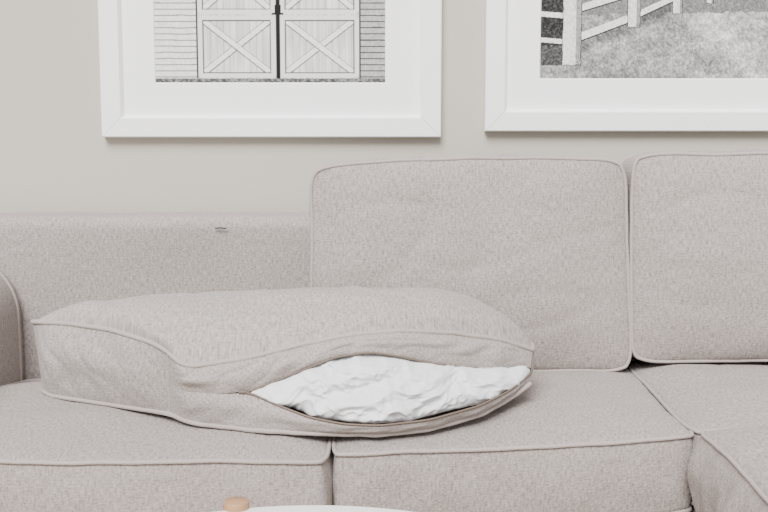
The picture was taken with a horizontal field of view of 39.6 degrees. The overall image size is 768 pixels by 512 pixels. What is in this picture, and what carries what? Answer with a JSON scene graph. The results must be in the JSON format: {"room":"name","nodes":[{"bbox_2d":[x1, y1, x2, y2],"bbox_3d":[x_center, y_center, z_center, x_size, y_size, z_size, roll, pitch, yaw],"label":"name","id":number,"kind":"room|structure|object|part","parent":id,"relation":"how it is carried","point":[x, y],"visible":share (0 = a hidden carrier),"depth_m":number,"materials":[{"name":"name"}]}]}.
{"room":"living room","nodes":[
{"label":"living room","id":0,"kind":"room"},
{"bbox_2d":[0,0,767,212],"bbox_3d":[0.000,-0.657,3.123,8.000,2.700,0.120,0,7,0],"label":"wall","id":1,"kind":"structure","parent":0,"point":[55,156],"depth_m":3.10,"materials":[{"name":"beige paint"}]},
{"bbox_2d":[98,0,441,136],"bbox_3d":[-0.324,-0.741,3.036,0.976,0.800,0.030,0,7,0],"label":"framed photo","id":2,"kind":"object","parent":1,"relation":"attached to","point":[169,68],"visible":1,"depth_m":3.06,"materials":[{"name":"white paint"}]},
{"bbox_2d":[154,0,384,81],"bbox_3d":[-0.327,-0.732,3.040,0.665,0.473,0.001,0,7,0],"label":"print","id":3,"kind":"object","parent":2,"relation":"attached to","point":[196,40],"depth_m":3.05},
{"bbox_2d":[484,0,767,130],"bbox_3d":[0.779,-0.757,3.034,0.976,0.800,0.030,0,7,0],"label":"framed photo","id":4,"kind":"object","parent":1,"relation":"attached to","point":[551,65],"visible":1,"depth_m":3.06,"materials":[{"name":"white paint"}]},
{"bbox_2d":[540,0,767,77],"bbox_3d":[0.778,-0.742,3.039,0.665,0.471,0.001,0,7,0],"label":"print","id":5,"kind":"object","parent":4,"relation":"attached to","point":[580,38],"depth_m":3.05},
{"bbox_3d":[0.000,1.037,0.812,8.000,0.100,5.120,0,7,0],"label":"floor","id":6,"kind":"structure","parent":0,"visible":0},
{"bbox_2d":[215,496,412,511],"bbox_3d":[-0.108,0.685,1.321,0.919,0.475,0.915,0,7,0],"label":"coffee table","id":7,"kind":"object","parent":6,"relation":"on","point":[232,504],"visible":1,"depth_m":1.72,"materials":[{"name":"white"}]},
{"bbox_3d":[-0.239,0.631,1.754,0.042,0.475,0.042,0,7,0],"label":"leg","id":8,"kind":"part","parent":7,"relation":"part of","materials":[{"name":"brown wood"}]},
{"bbox_2d":[0,150,767,511],"bbox_3d":[0.235,0.292,2.303,3.102,1.015,1.639,0,7,0],"label":"sectional sofa","id":9,"kind":"object","parent":6,"relation":"on","point":[638,284],"visible":0.75,"depth_m":2.67,"materials":[{"name":"fabric"}]},
{"bbox_3d":[-1.150,0.352,2.580,0.332,0.642,1.044,0,7,0],"label":"arm","id":10,"kind":"part","parent":9,"relation":"part of","materials":[{"name":"fabric"}]},
{"bbox_2d":[0,379,331,511],"bbox_3d":[-0.552,0.440,2.498,0.905,0.238,0.878,0,7,0],"label":"seat cushion","id":11,"kind":"object","parent":9,"relation":"on","point":[57,455],"depth_m":2.07,"materials":[{"name":"fabric"}]},
{"bbox_2d":[30,286,534,437],"bbox_3d":[-0.243,0.208,2.377,1.186,0.265,0.524,0,7,0],"label":"cushion","id":12,"kind":"object","parent":9,"relation":"on","point":[347,361],"visible":1,"depth_m":2.26,"materials":[{"name":"fabric"}]},
{"bbox_2d":[250,354,529,423],"bbox_3d":[0.039,0.250,2.343,0.700,0.151,0.360,-3,7,-20],"label":"filling","id":13,"kind":"object","parent":12,"relation":"on","point":[285,388],"depth_m":2.20,"materials":[{"name":"white fabric"}]},
{"bbox_3d":[0.080,0.235,3.019,2.760,0.713,0.205,0,7,0],"label":"frame","id":14,"kind":"part","parent":9,"relation":"part of","materials":[{"name":"fabric"}]},
{"bbox_2d":[309,154,632,372],"bbox_3d":[0.222,0.022,2.776,0.833,0.571,0.244,0,7,0],"label":"cushion","id":15,"kind":"object","parent":9,"relation":"on","point":[545,243],"depth_m":2.67,"materials":[{"name":"fabric"}]},
{"bbox_2d":[330,369,692,511],"bbox_3d":[0.275,0.414,2.523,0.779,0.202,0.825,0,7,0],"label":"seat cushion","id":16,"kind":"object","parent":9,"relation":"on","point":[575,440],"depth_m":2.19,"materials":[{"name":"fabric"}]},
{"bbox_2d":[621,150,767,363],"bbox_3d":[1.028,0.003,2.770,0.831,0.555,0.250,0,7,0],"label":"cushion","id":17,"kind":"object","parent":9,"relation":"on","point":[694,225],"depth_m":2.68,"materials":[{"name":"fabric"}]},
{"bbox_2d":[627,359,767,506],"bbox_3d":[1.050,0.394,2.567,0.829,0.215,0.730,0,7,0],"label":"seat cushion","id":18,"kind":"object","parent":9,"relation":"on","point":[699,397],"depth_m":2.46,"materials":[{"name":"fabric"}]},
{"bbox_2d":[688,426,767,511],"bbox_3d":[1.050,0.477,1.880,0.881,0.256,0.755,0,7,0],"label":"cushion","id":19,"kind":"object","parent":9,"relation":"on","point":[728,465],"depth_m":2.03,"materials":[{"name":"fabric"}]}
]}

